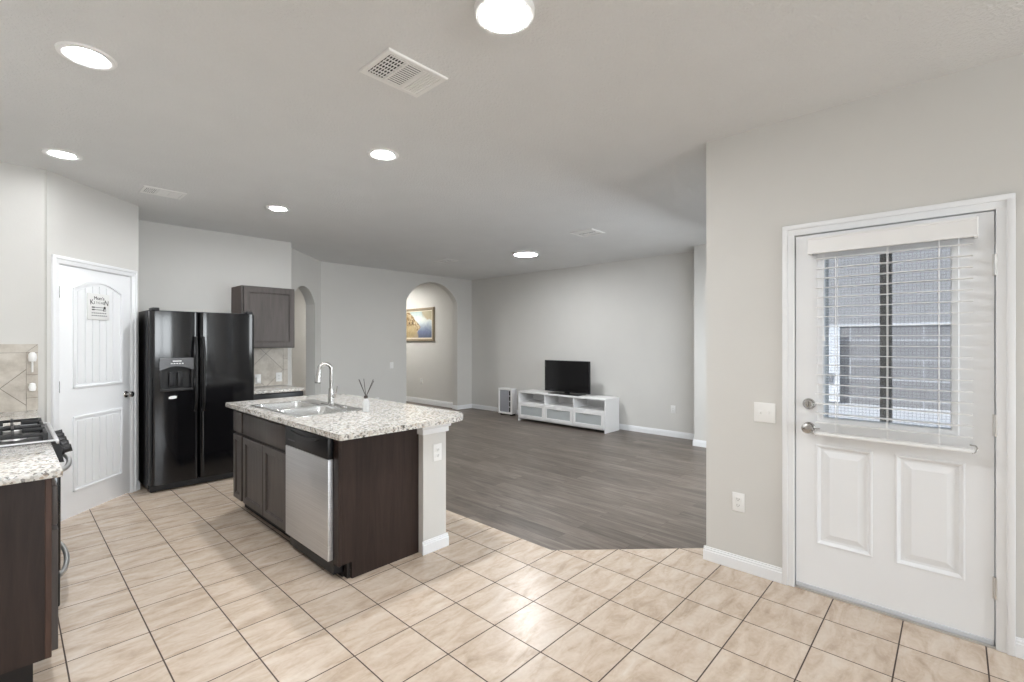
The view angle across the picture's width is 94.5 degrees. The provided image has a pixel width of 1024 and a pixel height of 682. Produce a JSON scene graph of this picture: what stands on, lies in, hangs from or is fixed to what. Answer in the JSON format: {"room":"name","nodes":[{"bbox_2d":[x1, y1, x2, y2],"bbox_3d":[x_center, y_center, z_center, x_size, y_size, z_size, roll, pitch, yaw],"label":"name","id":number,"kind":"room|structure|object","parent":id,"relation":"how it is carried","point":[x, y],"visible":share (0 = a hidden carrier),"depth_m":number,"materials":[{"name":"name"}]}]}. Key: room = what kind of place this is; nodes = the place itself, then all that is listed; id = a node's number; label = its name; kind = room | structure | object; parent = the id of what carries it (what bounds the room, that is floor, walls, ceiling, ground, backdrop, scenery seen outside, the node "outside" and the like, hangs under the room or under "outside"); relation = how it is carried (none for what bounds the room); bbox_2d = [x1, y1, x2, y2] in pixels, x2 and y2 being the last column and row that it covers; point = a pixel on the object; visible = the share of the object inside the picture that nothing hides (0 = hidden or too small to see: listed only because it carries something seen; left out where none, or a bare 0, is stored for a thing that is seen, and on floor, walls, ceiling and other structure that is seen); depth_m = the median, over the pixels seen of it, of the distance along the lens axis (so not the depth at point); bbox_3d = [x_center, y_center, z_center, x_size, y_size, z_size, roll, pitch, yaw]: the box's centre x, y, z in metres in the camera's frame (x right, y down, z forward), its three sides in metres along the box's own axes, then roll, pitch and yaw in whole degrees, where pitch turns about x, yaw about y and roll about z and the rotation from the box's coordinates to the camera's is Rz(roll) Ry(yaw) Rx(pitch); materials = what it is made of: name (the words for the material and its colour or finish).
{"room":"kitchen","nodes":[
{"label":"kitchen","id":0,"kind":"room"},
{"bbox_2d":[0,162,44,421],"bbox_3d":[-3.830,0.065,3.386,0.120,2.730,0.709,0,0,43],"label":"wall","id":1,"kind":"structure","parent":0,"point":[22,188],"depth_m":3.52,"materials":[{"name":"paint"}]},
{"bbox_2d":[0,344,37,412],"bbox_3d":[-3.799,0.272,3.324,0.010,0.497,0.661,0,0,43],"label":"tile backsplash","id":2,"kind":"structure","parent":1,"relation":"attached to","point":[16,375],"depth_m":3.48,"materials":[{"name":"tile"}]},
{"bbox_2d":[28,383,35,390],"bbox_3d":[-3.576,0.343,3.526,0.042,0.064,0.042,0,0,43],"label":"plug adapter","id":3,"kind":"object","parent":2,"relation":"attached to","point":[32,386],"visible":1,"depth_m":3.51,"materials":[{"name":"white plastic"}]},
{"bbox_2d":[28,352,36,371],"bbox_3d":[-3.572,0.158,3.522,0.050,0.150,0.048,0,0,43],"label":"plug","id":4,"kind":"object","parent":2,"relation":"attached to","point":[32,356],"visible":1,"depth_m":3.51,"materials":[{"name":"white plastic"}]},
{"bbox_2d":[45,170,138,479],"bbox_3d":[-3.626,0.065,4.072,0.120,2.730,0.961,0,0,-4],"label":"wall","id":5,"kind":"structure","parent":0,"point":[83,222],"depth_m":3.91,"materials":[{"name":"paint"}]},
{"bbox_2d":[51,254,137,492],"bbox_3d":[-3.606,0.382,4.071,0.119,2.097,0.891,0,0,-4],"label":"door frame","id":6,"kind":"structure","parent":5,"relation":"attached to","point":[55,259],"depth_m":4.24,"materials":[{"name":"white paint"}]},
{"bbox_2d":[59,264,133,520],"bbox_3d":[-3.554,0.409,4.070,0.103,2.018,0.769,0,0,-4],"label":"door","id":7,"kind":"structure","parent":5,"relation":"in","point":[95,393],"depth_m":4.02,"materials":[{"name":"white paint"}]},
{"bbox_2d":[87,293,108,319],"bbox_3d":[-3.556,-0.293,4.067,0.012,0.222,0.230,0,0,-4],"label":"kitchen sign","id":8,"kind":"object","parent":7,"relation":"attached to","point":[97,304],"visible":1,"depth_m":4.05,"materials":[{"name":"white paper"}]},
{"bbox_2d":[139,220,290,386],"bbox_3d":[-3.607,0.065,5.672,0.220,2.730,1.790,0,0,43],"label":"wall","id":9,"kind":"structure","parent":0,"point":[181,268],"depth_m":5.50,"materials":[{"name":"paint"}]},
{"bbox_2d":[231,285,294,347],"bbox_3d":[-3.054,-0.281,5.818,0.378,0.733,0.604,0,0,43],"label":"upper cabinet","id":10,"kind":"object","parent":9,"relation":"attached to","point":[273,309],"visible":0.77,"depth_m":5.70,"materials":[{"name":"brown wood"}]},
{"bbox_2d":[254,348,287,385],"bbox_3d":[-3.186,0.327,5.955,0.009,0.483,0.700,0,0,43],"label":"tile backsplash","id":11,"kind":"structure","parent":9,"relation":"attached to","point":[267,361],"depth_m":6.05,"materials":[{"name":"tile"}]},
{"bbox_2d":[255,374,260,383],"bbox_3d":[-3.180,0.477,5.928,0.035,0.116,0.072,0,0,43],"label":"wall outlet","id":12,"kind":"object","parent":11,"relation":"attached to","point":[257,376],"visible":1,"depth_m":5.92,"materials":[{"name":"white plastic"}]},
{"bbox_2d":[276,372,281,381],"bbox_3d":[-3.016,0.465,6.123,0.010,0.116,0.072,0,0,43],"label":"wall outlet","id":13,"kind":"object","parent":11,"relation":"attached to","point":[278,374],"visible":1,"depth_m":6.12,"materials":[{"name":"white plastic"}]},
{"bbox_2d":[292,288,305,395],"bbox_3d":[-5.139,0.065,9.962,0.120,2.730,5.720,0,0,43],"label":"wall","id":14,"kind":"structure","parent":0,"point":[299,351],"depth_m":10.38,"materials":[{"name":"paint"}]},
{"bbox_2d":[291,248,320,395],"bbox_3d":[-3.168,0.065,7.056,0.140,2.730,1.315,0,0,-2],"label":"wall","id":15,"kind":"structure","parent":0,"point":[305,269],"depth_m":7.47,"materials":[{"name":"paint"}]},
{"bbox_2d":[321,261,471,405],"bbox_3d":[-2.046,0.065,8.971,0.150,2.730,3.300,0,0,43],"label":"wall","id":16,"kind":"structure","parent":0,"point":[363,309],"depth_m":8.44,"materials":[{"name":"paint"}]},
{"bbox_2d":[452,404,471,409],"bbox_3d":[-2.041,1.386,8.965,0.166,0.088,3.300,0,0,43],"label":"baseboard","id":17,"kind":"structure","parent":16,"relation":"attached to","point":[466,406],"depth_m":9.92,"materials":[{"name":"white paint"}]},
{"bbox_2d":[406,283,452,401],"bbox_3d":[-2.159,0.065,11.008,2.800,2.730,0.120,0,0,43],"label":"wall","id":18,"kind":"structure","parent":0,"point":[431,361],"depth_m":10.57,"materials":[{"name":"paint"}]},
{"bbox_2d":[406,307,434,340],"bbox_3d":[-2.161,-0.375,10.904,1.180,0.760,0.035,0,0,43],"label":"framed painting","id":19,"kind":"object","parent":18,"relation":"attached to","point":[420,322],"visible":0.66,"depth_m":10.84,"materials":[{"name":"multicoloured paper"}]},
{"bbox_2d":[406,396,452,407],"bbox_3d":[-2.206,1.370,10.959,2.800,0.120,0.016,0,0,43],"label":"baseboard","id":20,"kind":"structure","parent":18,"relation":"attached to","point":[408,398],"depth_m":10.62,"materials":[{"name":"white paint"}]},
{"bbox_2d":[0,0,1023,283],"bbox_3d":[0.163,-1.360,4.197,15.700,0.120,7.550,0,0,43],"label":"ceiling","id":21,"kind":"structure","parent":0,"point":[601,115],"depth_m":2.61,"materials":[{"name":"white paint"}]},
{"bbox_2d":[41,148,82,160],"bbox_3d":[-3.129,-1.294,3.293,0.216,0.011,0.216,0,0,43],"label":"recessed light","id":22,"kind":"object","parent":21,"relation":"in","point":[56,153],"visible":1,"depth_m":3.29,"materials":[{"name":"white plastic"}]},
{"bbox_2d":[54,41,117,70],"bbox_3d":[-1.939,-1.294,2.158,0.216,0.011,0.216,0,0,43],"label":"recessed light","id":23,"kind":"object","parent":21,"relation":"in","point":[81,54],"visible":1,"depth_m":2.15,"materials":[{"name":"white plastic"}]},
{"bbox_2d":[138,185,186,199],"bbox_3d":[-3.050,-1.295,4.133,0.233,0.010,0.305,0,0,43],"label":"ceiling vent","id":24,"kind":"object","parent":21,"relation":"in","point":[145,189],"visible":1,"depth_m":4.11,"materials":[{"name":"metal"}]},
{"bbox_2d":[266,205,289,211],"bbox_3d":[-2.293,-1.294,4.633,0.216,0.011,0.216,0,0,43],"label":"recessed light","id":25,"kind":"object","parent":21,"relation":"in","point":[276,208],"visible":1,"depth_m":4.62,"materials":[{"name":"white plastic"}]},
{"bbox_2d":[367,148,398,160],"bbox_3d":[-0.897,-1.294,3.292,0.216,0.011,0.216,0,0,43],"label":"recessed light","id":26,"kind":"object","parent":21,"relation":"in","point":[382,154],"visible":1,"depth_m":3.29,"materials":[{"name":"white plastic"}]},
{"bbox_2d":[359,47,447,97],"bbox_3d":[-0.525,-1.295,2.304,0.260,0.010,0.335,0,0,43],"label":"ceiling vent","id":27,"kind":"object","parent":21,"relation":"in","point":[390,67],"visible":1,"depth_m":2.28,"materials":[{"name":"metal"}]},
{"bbox_2d":[433,258,458,262],"bbox_3d":[-1.071,-1.295,7.643,0.350,0.010,0.255,0,0,43],"label":"ceiling vent","id":28,"kind":"object","parent":21,"relation":"in","point":[446,260],"visible":1,"depth_m":7.59,"materials":[{"name":"metal"}]},
{"bbox_2d":[474,0,534,34],"bbox_3d":[-0.030,-1.282,1.853,0.236,0.036,0.236,0,0,43],"label":"recessed light","id":29,"kind":"object","parent":21,"relation":"in","point":[502,17],"visible":1,"depth_m":1.84,"materials":[{"name":"white plastic"}]},
{"bbox_2d":[512,250,538,256],"bbox_3d":[0.202,-1.282,6.990,0.400,0.036,0.400,0,0,43],"label":"recessed light","id":30,"kind":"object","parent":21,"relation":"in","point":[525,253],"visible":1,"depth_m":6.90,"materials":[{"name":"white plastic"}]},
{"bbox_2d":[570,228,604,236],"bbox_3d":[0.905,-1.295,5.673,0.314,0.010,0.290,0,0,43],"label":"ceiling vent","id":31,"kind":"object","parent":21,"relation":"in","point":[588,232],"visible":1,"depth_m":5.66,"materials":[{"name":"metal"}]},
{"bbox_2d":[33,477,1023,681],"bbox_3d":[0.379,1.455,1.539,11.650,0.050,3.965,0,0,43],"label":"floor","id":32,"kind":"structure","parent":0,"point":[188,583],"depth_m":2.41,"materials":[{"name":"tile"}]},
{"bbox_2d":[0,478,57,681],"bbox_3d":[-2.326,0.990,1.935,0.724,0.880,0.643,0,0,43],"label":"base cabinet","id":33,"kind":"object","parent":32,"relation":"on","point":[28,510],"visible":0.77,"depth_m":1.86,"materials":[{"name":"brown wood"}]},
{"bbox_2d":[0,442,62,485],"bbox_3d":[-2.312,0.533,1.929,0.756,0.030,0.654,0,0,43],"label":"countertop","id":34,"kind":"structure","parent":33,"relation":"on","point":[32,462],"depth_m":1.98,"materials":[{"name":"stone"}]},
{"bbox_2d":[0,417,72,605],"bbox_3d":[-2.835,0.927,2.492,0.770,0.926,0.754,0,0,43],"label":"gas range","id":35,"kind":"object","parent":32,"relation":"on","point":[30,430],"visible":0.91,"depth_m":2.51,"materials":[{"name":"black metal"}]},
{"bbox_2d":[0,422,58,447],"bbox_3d":[-2.860,0.521,2.466,0.770,0.027,0.681,0,0,43],"label":"cooktop","id":36,"kind":"object","parent":35,"relation":"in","point":[52,437],"depth_m":2.46,"materials":[{"name":"silver metal"}]},
{"bbox_2d":[139,307,253,492],"bbox_3d":[-3.334,0.557,4.984,0.919,1.744,0.910,0,0,43],"label":"refrigerator","id":37,"kind":"object","parent":32,"relation":"on","point":[205,360],"visible":0.94,"depth_m":4.64,"materials":[{"name":"black metal"}]},
{"bbox_2d":[233,410,253,512],"bbox_3d":[-2.083,0.990,4.158,0.235,0.880,0.592,0,0,43],"label":"base cabinet","id":38,"kind":"object","parent":32,"relation":"on","point":[238,436],"visible":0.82,"depth_m":3.96,"materials":[{"name":"brown wood"}]},
{"bbox_2d":[243,413,289,537],"bbox_3d":[-1.673,0.990,3.769,0.895,0.880,0.585,0,0,43],"label":"base cabinet","id":39,"kind":"object","parent":32,"relation":"on","point":[264,446],"visible":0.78,"depth_m":3.52,"materials":[{"name":"brown wood"}]},
{"bbox_2d":[225,394,462,440],"bbox_3d":[-1.332,0.533,3.648,2.008,0.034,1.005,0,0,43],"label":"countertop","id":40,"kind":"structure","parent":39,"relation":"on","point":[380,416],"depth_m":3.23,"materials":[{"name":"stone"}]},
{"bbox_2d":[250,399,365,417],"bbox_3d":[-1.588,0.607,3.651,0.886,0.195,0.516,0,0,43],"label":"sink","id":41,"kind":"object","parent":40,"relation":"in","point":[302,408],"visible":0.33,"depth_m":3.68,"materials":[{"name":"metal"}]},
{"bbox_2d":[315,362,340,405],"bbox_3d":[-1.479,0.339,3.754,0.260,0.342,0.151,0,0,43],"label":"kitchen faucet","id":42,"kind":"object","parent":40,"relation":"on","point":[331,395],"visible":0.98,"depth_m":3.77,"materials":[{"name":"silver metal"}]},
{"bbox_2d":[358,379,373,408],"bbox_3d":[-1.062,0.396,3.450,0.118,0.240,0.050,0,0,-8],"label":"reed diffuser","id":43,"kind":"object","parent":40,"relation":"on","point":[365,396],"visible":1,"depth_m":3.45,"materials":[{"name":"clear glass"}]},
{"bbox_2d":[254,391,302,399],"bbox_3d":[-2.969,1.017,5.729,0.605,0.826,0.635,0,0,43],"label":"base cabinet","id":44,"kind":"object","parent":32,"relation":"on","point":[293,393],"visible":0.12,"depth_m":5.54,"materials":[{"name":"brown wood"}]},
{"bbox_2d":[254,385,304,393],"bbox_3d":[-2.965,0.586,5.725,0.625,0.032,0.642,0,0,43],"label":"countertop","id":45,"kind":"structure","parent":44,"relation":"on","point":[274,388],"depth_m":5.68,"materials":[{"name":"stone"}]},
{"bbox_2d":[285,425,343,576],"bbox_3d":[-1.121,1.004,3.232,0.630,0.852,0.604,0,0,43],"label":"dishwasher","id":46,"kind":"object","parent":32,"relation":"on","point":[309,456],"visible":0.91,"depth_m":2.96,"materials":[{"name":"silver metal"}]},
{"bbox_2d":[334,429,418,578],"bbox_3d":[-0.850,0.990,3.015,0.062,0.880,0.570,0,0,43],"label":"end panel","id":47,"kind":"object","parent":32,"relation":"on","point":[376,478],"visible":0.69,"depth_m":2.97,"materials":[{"name":"brown wood"}]},
{"bbox_2d":[419,431,445,553],"bbox_3d":[-1.208,0.999,3.875,1.860,0.862,0.193,0,0,43],"label":"wall","id":48,"kind":"structure","parent":32,"relation":"on","point":[432,475],"depth_m":3.22,"materials":[{"name":"paint"}]},
{"bbox_2d":[417,423,450,434],"bbox_3d":[-1.197,0.592,3.866,1.888,0.076,0.247,0,0,43],"label":"trim","id":49,"kind":"structure","parent":48,"relation":"attached to","point":[444,427],"depth_m":3.21,"materials":[{"name":"white paint"}]},
{"bbox_2d":[422,532,448,555],"bbox_3d":[-1.200,1.386,3.871,1.876,0.088,0.221,0,0,43],"label":"baseboard","id":50,"kind":"structure","parent":48,"relation":"attached to","point":[438,542],"depth_m":3.22,"materials":[{"name":"white paint"}]},
{"bbox_2d":[433,443,441,461],"bbox_3d":[-0.512,0.765,3.251,0.010,0.116,0.072,0,0,43],"label":"wall outlet","id":51,"kind":"object","parent":48,"relation":"attached to","point":[437,448],"visible":1,"depth_m":3.25,"materials":[{"name":"white plastic"}]},
{"bbox_2d":[795,584,995,648],"bbox_3d":[1.988,1.425,2.520,0.818,0.011,0.134,0,0,43],"label":"threshold","id":52,"kind":"object","parent":32,"relation":"on","point":[797,586],"visible":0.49,"depth_m":2.42,"materials":[{"name":"grey metal"}]},
{"bbox_3d":[-3.484,0.990,3.019,0.883,0.880,0.643,0,0,43],"label":"base cabinet","id":53,"kind":"object","parent":32,"relation":"on","visible":0},
{"bbox_2d":[0,410,39,425],"bbox_3d":[-3.477,0.533,3.019,0.877,0.030,0.654,0,0,43],"label":"countertop","id":54,"kind":"structure","parent":53,"relation":"on","point":[31,413],"depth_m":3.29,"materials":[{"name":"stone"}]},
{"bbox_2d":[406,401,705,549],"bbox_3d":[-1.638,1.455,6.876,9.410,0.050,6.000,0,0,43],"label":"floor","id":55,"kind":"structure","parent":0,"point":[552,486],"depth_m":4.78,"materials":[{"name":"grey wood"}]},
{"bbox_2d":[498,387,516,415],"bbox_3d":[-0.088,1.170,9.153,0.360,0.520,0.156,0,0,43],"label":"air purifier","id":56,"kind":"object","parent":55,"relation":"on","point":[507,397],"visible":1,"depth_m":9.07,"materials":[{"name":"white plastic"}]},
{"bbox_2d":[500,390,508,411],"bbox_3d":[-0.146,1.160,9.119,0.211,0.424,0.014,0,0,43],"label":"grille","id":57,"kind":"object","parent":56,"relation":"attached to","point":[504,394],"depth_m":9.11,"materials":[{"name":"grey metal"}]},
{"bbox_2d":[518,389,618,433],"bbox_3d":[0.908,1.165,8.051,1.826,0.530,0.434,0,0,43],"label":"tv stand","id":58,"kind":"object","parent":55,"relation":"on","point":[599,412],"visible":0.98,"depth_m":7.83,"materials":[{"name":"white laminate"}]},
{"bbox_2d":[519,399,603,411],"bbox_3d":[0.914,1.096,8.058,1.780,0.018,0.396,0,0,43],"label":"shelf","id":59,"kind":"object","parent":58,"relation":"attached to","point":[556,404],"depth_m":7.97,"materials":[{"name":"white laminate"}]},
{"bbox_2d":[545,360,590,395],"bbox_3d":[0.925,0.616,8.004,0.935,0.568,0.240,0,0,43],"label":"television","id":60,"kind":"object","parent":58,"relation":"on","point":[571,378],"visible":1,"depth_m":7.96,"materials":[{"name":"black plastic"}]},
{"bbox_2d":[472,251,693,433],"bbox_3d":[0.929,0.065,8.527,5.100,2.730,0.120,0,0,43],"label":"wall","id":61,"kind":"structure","parent":0,"point":[633,319],"depth_m":7.87,"materials":[{"name":"paint"}]},
{"bbox_2d":[472,404,705,447],"bbox_3d":[1.246,1.386,7.878,6.150,0.088,0.396,0,0,43],"label":"baseboard","id":62,"kind":"structure","parent":61,"relation":"attached to","point":[700,443],"depth_m":7.25,"materials":[{"name":"white paint"}]},
{"bbox_2d":[671,405,674,412],"bbox_3d":[2.403,1.020,7.059,0.072,0.116,0.010,0,0,43],"label":"wall outlet","id":63,"kind":"object","parent":61,"relation":"attached to","point":[672,406],"visible":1,"depth_m":7.06,"materials":[{"name":"white plastic"}]},
{"bbox_2d":[694,244,705,440],"bbox_3d":[3.175,0.065,6.164,1.410,2.730,0.500,0,0,43],"label":"wall","id":64,"kind":"structure","parent":0,"point":[699,250],"depth_m":6.41,"materials":[{"name":"paint"}]},
{"bbox_2d":[826,259,828,416],"bbox_3d":[2.495,0.065,4.304,0.140,2.730,3.145,0,0,43],"label":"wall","id":65,"kind":"structure","parent":0,"point":[827,260],"depth_m":5.34,"materials":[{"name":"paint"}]},
{"bbox_2d":[706,53,1023,638],"bbox_3d":[3.581,0.065,1.038,6.190,2.730,0.140,0,0,43],"label":"wall","id":66,"kind":"structure","parent":0,"point":[956,136],"depth_m":2.78,"materials":[{"name":"paint"}]},
{"bbox_2d":[732,492,744,512],"bbox_3d":[1.417,1.009,2.962,0.072,0.116,0.010,0,0,43],"label":"wall outlet","id":67,"kind":"object","parent":66,"relation":"attached to","point":[738,499],"visible":1,"depth_m":2.96,"materials":[{"name":"white plastic"}]},
{"bbox_2d":[703,545,781,583],"bbox_3d":[1.769,1.386,3.312,0.468,0.088,1.016,0,0,43],"label":"baseboard","id":68,"kind":"structure","parent":66,"relation":"attached to","point":[754,567],"depth_m":2.93,"materials":[{"name":"white paint"}]},
{"bbox_2d":[754,402,774,422],"bbox_3d":[1.523,0.433,2.856,0.118,0.118,0.018,0,0,43],"label":"light switch","id":69,"kind":"object","parent":66,"relation":"attached to","point":[763,412],"visible":1,"depth_m":2.86,"materials":[{"name":"white plastic"}]},
{"bbox_2d":[796,211,996,645],"bbox_3d":[1.947,0.406,2.467,0.822,2.024,0.115,0,0,43],"label":"door","id":70,"kind":"structure","parent":66,"relation":"in","point":[907,532],"depth_m":2.41,"materials":[{"name":"white paint"}]},
{"bbox_2d":[807,216,977,453],"bbox_3d":[1.926,-0.023,2.439,0.681,1.102,0.094,0,0,43],"label":"window blind","id":71,"kind":"object","parent":70,"relation":"attached to","point":[962,227],"visible":1,"depth_m":2.40,"materials":[{"name":"white plastic"}]},
{"bbox_2d":[782,193,1015,656],"bbox_3d":[1.983,0.379,2.514,0.943,2.102,0.149,0,0,43],"label":"door frame","id":72,"kind":"structure","parent":66,"relation":"attached to","point":[1004,204],"depth_m":2.19,"materials":[{"name":"white paint"}]},
{"bbox_2d":[1016,637,1023,658],"bbox_3d":[4.008,1.386,0.531,4.723,0.088,0.016,0,0,43],"label":"baseboard","id":73,"kind":"structure","parent":66,"relation":"attached to","point":[1019,641],"depth_m":2.13,"materials":[{"name":"white paint"}]},
{"label":"outside","id":74,"kind":"structure","parent":0,"visible":0},
{"bbox_2d":[829,402,950,427],"bbox_3d":[12.600,1.595,17.847,34.000,0.170,36.720,0,0,43],"label":"patio","id":75,"kind":"structure","parent":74,"point":[848,410],"depth_m":9.72,"materials":[{"name":"concrete"}]},
{"bbox_2d":[829,327,839,401],"bbox_3d":[7.329,0.555,11.947,1.570,1.850,0.140,0,0,43],"label":"gate","id":76,"kind":"object","parent":75,"relation":"on","point":[831,329],"visible":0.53,"depth_m":11.49,"materials":[{"name":"grey plastic"}]},
{"bbox_2d":[880,253,891,422],"bbox_3d":[3.236,0.020,4.093,0.200,2.980,0.200,0,0,43],"label":"patio post","id":77,"kind":"object","parent":75,"relation":"on","point":[885,341],"visible":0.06,"depth_m":4.06,"materials":[{"name":"metal"}]},
{"bbox_2d":[829,247,950,323],"bbox_3d":[13.290,-2.320,18.584,26.000,7.700,6.700,0,0,43],"label":"house","id":78,"kind":"structure","parent":75,"relation":"on","point":[944,252],"depth_m":15.63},
{"bbox_2d":[840,325,950,410],"bbox_3d":[7.464,0.590,12.361,22.000,1.880,0.250,0,0,43],"label":"wall","id":79,"kind":"structure","parent":75,"relation":"on","point":[857,342],"depth_m":10.82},
{"bbox_2d":[829,322,950,326],"bbox_3d":[7.464,-0.381,12.361,22.000,0.059,0.330,0,0,43],"label":"coping","id":80,"kind":"object","parent":79,"relation":"on","point":[899,324],"visible":0.02,"depth_m":10.84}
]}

